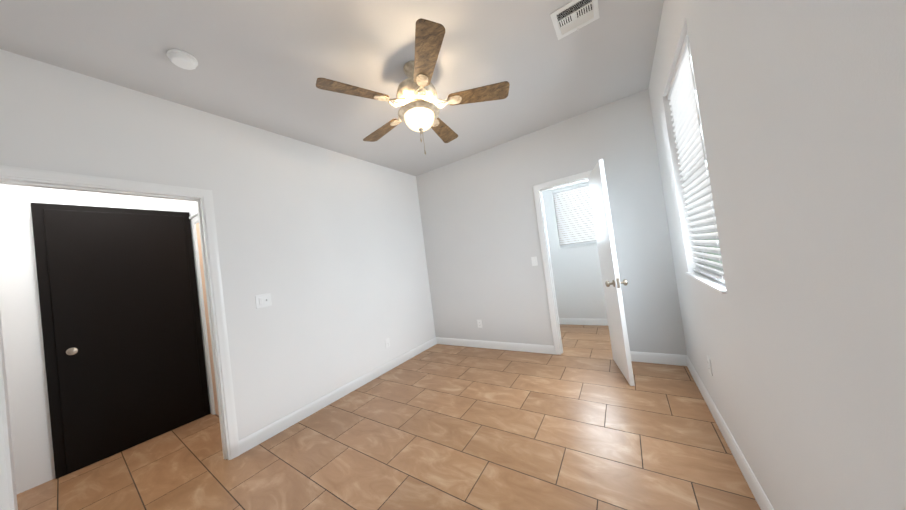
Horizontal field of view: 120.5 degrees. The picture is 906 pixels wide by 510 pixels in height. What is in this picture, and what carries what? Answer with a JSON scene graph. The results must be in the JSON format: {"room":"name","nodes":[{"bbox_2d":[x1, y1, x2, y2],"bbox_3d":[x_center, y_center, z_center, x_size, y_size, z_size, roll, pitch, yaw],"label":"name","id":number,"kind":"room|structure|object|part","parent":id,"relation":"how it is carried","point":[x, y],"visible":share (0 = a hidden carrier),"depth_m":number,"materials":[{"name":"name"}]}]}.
{"room":"empty bedroom","nodes":[
{"label":"empty bedroom","id":0,"kind":"room"},
{"bbox_2d":[0,184,209,493],"bbox_3d":[-3.124,0.369,2.377,0.120,2.740,1.370,-8,-1,33],"label":"wall","id":1,"kind":"structure","parent":0,"point":[30,424],"depth_m":1.99,"materials":[{"name":"white paint"}]},
{"bbox_2d":[31,203,209,478],"bbox_3d":[-2.941,0.634,2.387,0.108,2.170,0.900,-8,-1,33],"label":"hall door","id":2,"kind":"structure","parent":1,"relation":"in","point":[122,333],"depth_m":2.31,"materials":[{"name":"black wood"}]},
{"bbox_3d":[-3.087,0.782,2.096,0.068,0.056,0.056,-8,-1,33],"label":"knob","id":3,"kind":"part","parent":2,"relation":"part of","materials":[{"name":"silver metal"}]},
{"bbox_2d":[190,201,196,214],"bbox_3d":[-2.286,0.268,2.571,1.080,2.740,0.120,-8,-1,33],"label":"wall","id":4,"kind":"structure","parent":0,"point":[193,204],"depth_m":2.78,"materials":[{"name":"white paint"}]},
{"bbox_2d":[196,223,218,415],"bbox_3d":[-2.324,0.629,2.565,0.710,2.017,0.040,-8,-1,33],"label":"hall door","id":5,"kind":"structure","parent":4,"relation":"in","point":[207,320],"depth_m":2.71,"materials":[{"name":"beige wood"}]},
{"bbox_2d":[0,49,435,439],"bbox_3d":[-1.462,0.168,2.745,0.120,2.740,3.819,-8,-1,33],"label":"wall","id":6,"kind":"structure","parent":0,"point":[324,248],"depth_m":2.35,"materials":[{"name":"white paint"}]},
{"bbox_2d":[0,165,239,509],"bbox_3d":[-2.109,0.554,1.683,0.152,2.090,0.948,-8,-1,33],"label":"door frame","id":7,"kind":"structure","parent":6,"relation":"attached to","point":[203,216],"depth_m":1.98,"materials":[{"name":"white paint"}]},
{"bbox_2d":[255,293,271,308],"bbox_3d":[-1.664,0.402,2.273,0.005,0.114,0.116,-8,-1,33],"label":"light switch","id":8,"kind":"object","parent":6,"relation":"attached to","point":[265,297],"visible":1,"depth_m":2.28,"materials":[{"name":"white plastic"}]},
{"bbox_2d":[258,297,262,304],"bbox_3d":[-1.671,0.403,2.251,0.008,0.066,0.032,-8,-1,33],"label":"toggle","id":9,"kind":"object","parent":8,"relation":"attached to","point":[260,300],"visible":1,"depth_m":2.25,"materials":[{"name":"white plastic"}]},
{"bbox_2d":[239,337,437,454],"bbox_3d":[-0.968,1.443,3.099,0.014,0.102,2.576,-8,-1,33],"label":"baseboard","id":10,"kind":"structure","parent":6,"relation":"attached to","point":[251,441],"depth_m":2.57,"materials":[{"name":"white paint"}]},
{"bbox_2d":[0,0,663,175],"bbox_3d":[-0.473,-1.390,2.724,4.547,0.100,5.260,-8,-1,33],"label":"ceiling","id":11,"kind":"structure","parent":0,"point":[264,64],"depth_m":1.77,"materials":[{"name":"paint"}]},
{"bbox_2d":[166,49,197,69],"bbox_3d":[-1.661,-1.194,1.592,0.136,0.040,0.136,-8,-1,33],"label":"smoke detector","id":12,"kind":"object","parent":11,"relation":"attached to","point":[182,59],"visible":1,"depth_m":1.57,"materials":[{"name":"white plastic"}]},
{"bbox_2d":[316,18,509,153],"bbox_3d":[-0.267,-1.054,1.938,1.274,0.652,1.287,-8,-1,33],"label":"ceiling fan","id":13,"kind":"object","parent":11,"relation":"hanging from","point":[416,99],"visible":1,"depth_m":1.80,"materials":[{"name":"brown wood"}]},
{"bbox_3d":[-0.645,-1.057,1.673,0.280,0.036,0.432,-8,-1,33],"label":"blade","id":14,"kind":"part","parent":13,"relation":"part of","materials":[{"name":"brown wood"}]},
{"bbox_3d":[-0.590,-1.052,2.204,0.446,0.036,0.171,-8,-1,33],"label":"blade","id":15,"kind":"part","parent":13,"relation":"part of","materials":[{"name":"brown wood"}]},
{"bbox_3d":[-0.336,-1.052,1.818,0.034,0.046,0.055,-8,-1,33],"label":"bulb","id":16,"kind":"part","parent":13,"relation":"part of","materials":[{"name":"white glass"}]},
{"bbox_3d":[-0.270,-1.194,1.908,0.300,0.175,0.300,-8,-1,33],"label":"motor","id":17,"kind":"part","parent":13,"relation":"part of","materials":[{"name":"beige metal"}]},
{"bbox_3d":[-0.242,-0.972,1.903,0.224,0.098,0.224,-8,-1,33],"label":"lamp shade","id":18,"kind":"part","parent":13,"relation":"part of","materials":[{"name":"white glass"}]},
{"bbox_3d":[-0.222,-0.819,1.899,0.031,0.172,0.009,-8,-1,33],"label":"pull chain","id":19,"kind":"part","parent":13,"relation":"part of","materials":[{"name":"gold metal"}]},
{"bbox_3d":[-0.153,-1.124,1.463,0.381,0.036,0.367,-8,-1,33],"label":"blade","id":20,"kind":"part","parent":13,"relation":"part of","materials":[{"name":"brown wood"}]},
{"bbox_3d":[-0.097,-1.112,2.326,0.194,0.036,0.447,-8,-1,33],"label":"blade","id":21,"kind":"part","parent":13,"relation":"part of","materials":[{"name":"brown wood"}]},
{"bbox_3d":[0.192,-1.159,1.878,0.424,0.036,0.299,-8,-1,33],"label":"blade","id":22,"kind":"part","parent":13,"relation":"part of","materials":[{"name":"brown wood"}]},
{"bbox_2d":[550,0,598,39],"bbox_3d":[0.776,-1.512,1.641,0.254,0.019,0.247,-8,-1,33],"label":"ceiling vent","id":23,"kind":"object","parent":11,"relation":"in","point":[570,17],"visible":1,"depth_m":1.64,"materials":[{"name":"white metal"}]},
{"bbox_2d":[17,324,760,509],"bbox_3d":[-0.117,1.427,2.662,4.547,0.100,5.260,-8,-1,33],"label":"floor","id":24,"kind":"structure","parent":0,"point":[579,423],"depth_m":1.83,"materials":[{"name":"tile"}]},
{"bbox_2d":[416,89,686,354],"bbox_3d":[0.867,-0.112,3.421,3.067,2.740,0.120,-8,-1,33],"label":"wall","id":25,"kind":"structure","parent":0,"point":[482,245],"depth_m":3.26,"materials":[{"name":"white paint"}]},
{"bbox_2d":[438,337,554,353],"bbox_3d":[0.498,1.270,3.664,1.805,0.102,0.014,-8,-1,33],"label":"baseboard","id":26,"kind":"structure","parent":25,"relation":"attached to","point":[547,349],"depth_m":3.56,"materials":[{"name":"white paint"}]},
{"bbox_2d":[531,257,537,265],"bbox_3d":[1.024,0.078,3.254,0.070,0.114,0.005,-8,-1,33],"label":"light switch","id":27,"kind":"object","parent":25,"relation":"attached to","point":[535,263],"visible":1,"depth_m":3.25,"materials":[{"name":"white plastic"}]},
{"bbox_2d":[533,170,591,354],"bbox_3d":[1.448,0.135,3.048,0.710,2.090,0.138,-8,-1,33],"label":"door frame","id":28,"kind":"structure","parent":25,"relation":"attached to","point":[537,189],"depth_m":3.17,"materials":[{"name":"white paint"}]},
{"bbox_2d":[588,159,634,385],"bbox_3d":[1.543,0.140,2.567,0.035,2.018,0.590,-8,-1,19],"label":"door leaf","id":29,"kind":"structure","parent":25,"relation":"in","point":[609,269],"depth_m":2.43,"materials":[{"name":"white paint"}]},
{"bbox_2d":[605,279,627,286],"bbox_3d":[1.482,0.256,2.347,0.175,0.066,0.066,-8,-1,19],"label":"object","id":30,"kind":"structure","parent":29,"relation":"attached to","point":[623,282],"depth_m":2.34,"materials":[{"name":"silver metal"}]},
{"bbox_3d":[1.437,0.262,2.366,0.078,0.066,0.073,-8,-1,33],"label":"knob","id":31,"kind":"part","parent":30,"relation":"part of","materials":[{"name":"silver metal"}]},
{"bbox_3d":[1.526,0.249,2.329,0.078,0.066,0.073,-8,-1,33],"label":"knob","id":32,"kind":"part","parent":30,"relation":"part of","materials":[{"name":"silver metal"}]},
{"bbox_2d":[616,278,619,287],"bbox_3d":[1.459,0.249,2.286,0.023,0.090,0.001,-8,-1,19],"label":"door latch plate","id":33,"kind":"object","parent":29,"relation":"attached to","point":[618,282],"visible":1,"depth_m":2.29,"materials":[{"name":"silver metal"}]},
{"bbox_2d":[630,351,685,365],"bbox_3d":[2.035,1.053,2.650,0.485,0.102,0.014,-8,-1,33],"label":"baseboard","id":34,"kind":"structure","parent":25,"relation":"attached to","point":[659,358],"depth_m":2.62,"materials":[{"name":"white paint"}]},
{"bbox_2d":[542,180,606,318],"bbox_3d":[2.056,-0.245,4.217,1.937,2.740,0.120,-8,-1,33],"label":"wall","id":35,"kind":"structure","parent":0,"point":[578,283],"depth_m":4.24,"materials":[{"name":"white paint"}]},
{"bbox_2d":[553,182,596,246],"bbox_3d":[2.146,-0.659,4.147,0.918,0.967,0.135,-8,-1,33],"label":"window","id":36,"kind":"structure","parent":35,"relation":"in","point":[574,214],"depth_m":4.22,"materials":[{"name":"white plastic"}]},
{"bbox_3d":[2.074,-1.114,4.135,0.908,0.040,0.044,-8,-1,33],"label":"blind head rail","id":37,"kind":"part","parent":36,"relation":"part of","materials":[{"name":"white plastic"}]},
{"bbox_3d":[2.189,-0.200,4.114,0.904,0.016,0.036,-8,-1,33],"label":"blind rail","id":38,"kind":"part","parent":36,"relation":"part of","materials":[{"name":"white plastic"}]},
{"bbox_2d":[561,243,596,247],"bbox_3d":[2.186,-0.171,4.103,0.920,0.016,0.095,-8,-1,33],"label":"window sill","id":39,"kind":"structure","parent":35,"relation":"attached to","point":[578,245],"depth_m":4.15,"materials":[{"name":"white paint"}]},
{"bbox_2d":[559,318,607,325],"bbox_3d":[2.234,1.060,4.099,1.817,0.102,0.014,-8,-1,33],"label":"baseboard","id":40,"kind":"structure","parent":35,"relation":"attached to","point":[570,321],"depth_m":4.18,"materials":[{"name":"white paint"}]},
{"bbox_2d":[648,0,905,509],"bbox_3d":[1.556,-0.240,1.543,0.160,2.740,5.140,-8,-1,33],"label":"wall","id":41,"kind":"structure","parent":0,"point":[796,333],"depth_m":0.69,"materials":[{"name":"white paint"}]},
{"bbox_2d":[667,30,724,282],"bbox_3d":[1.548,-0.537,1.590,0.117,1.372,0.858,-8,-1,33],"label":"window blinds","id":42,"kind":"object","parent":41,"relation":"in","point":[691,156],"depth_m":1.64,"materials":[{"name":"white plastic"}]},
{"bbox_3d":[1.434,-1.189,1.625,0.044,0.040,0.848,-8,-1,33],"label":"right window blind head rail","id":43,"kind":"part","parent":42,"relation":"part of","materials":[{"name":"white plastic"}]},
{"bbox_2d":[669,93,695,270],"bbox_3d":[1.663,-0.531,1.875,0.002,1.316,0.002,-8,-1,33],"label":"blind cord","id":44,"kind":"object","parent":42,"relation":"hanging from","point":[686,207],"depth_m":1.87,"materials":[{"name":"white plastic"}]},
{"bbox_2d":[686,35,706,166],"bbox_3d":[1.256,-0.796,1.335,0.009,0.692,0.008,-8,-1,33],"label":"blind wand","id":45,"kind":"object","parent":42,"relation":"hanging from","point":[697,107],"visible":1,"depth_m":1.33,"materials":[{"name":"white plastic"}]},
{"bbox_3d":[1.601,0.126,1.596,0.036,0.016,0.844,-8,-1,33],"label":"right window blind bottom rail","id":46,"kind":"part","parent":42,"relation":"part of","materials":[{"name":"white plastic"}]},
{"bbox_2d":[706,169,723,283],"bbox_3d":[1.335,-0.501,1.371,0.002,1.316,0.002,-8,-1,33],"label":"blind cord","id":47,"kind":"object","parent":42,"relation":"hanging from","point":[706,169],"depth_m":1.36,"materials":[{"name":"white plastic"}]},
{"bbox_2d":[685,272,726,293],"bbox_3d":[1.601,0.155,1.597,0.118,0.016,0.860,-8,-1,33],"label":"window sill","id":48,"kind":"structure","parent":41,"relation":"attached to","point":[716,285],"depth_m":1.53,"materials":[{"name":"white paint"}]},
{"bbox_2d":[707,355,712,375],"bbox_3d":[1.720,0.741,1.734,0.005,0.114,0.070,-8,-1,33],"label":"outlet","id":49,"kind":"object","parent":41,"relation":"attached to","point":[710,366],"visible":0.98,"depth_m":1.71,"materials":[{"name":"white plastic"}]},
{"bbox_2d":[682,355,773,509],"bbox_3d":[1.257,1.114,0.959,0.014,0.102,3.699,-8,-1,33],"label":"baseboard","id":50,"kind":"structure","parent":41,"relation":"attached to","point":[760,496],"depth_m":1.44,"materials":[{"name":"white paint"}]}
]}

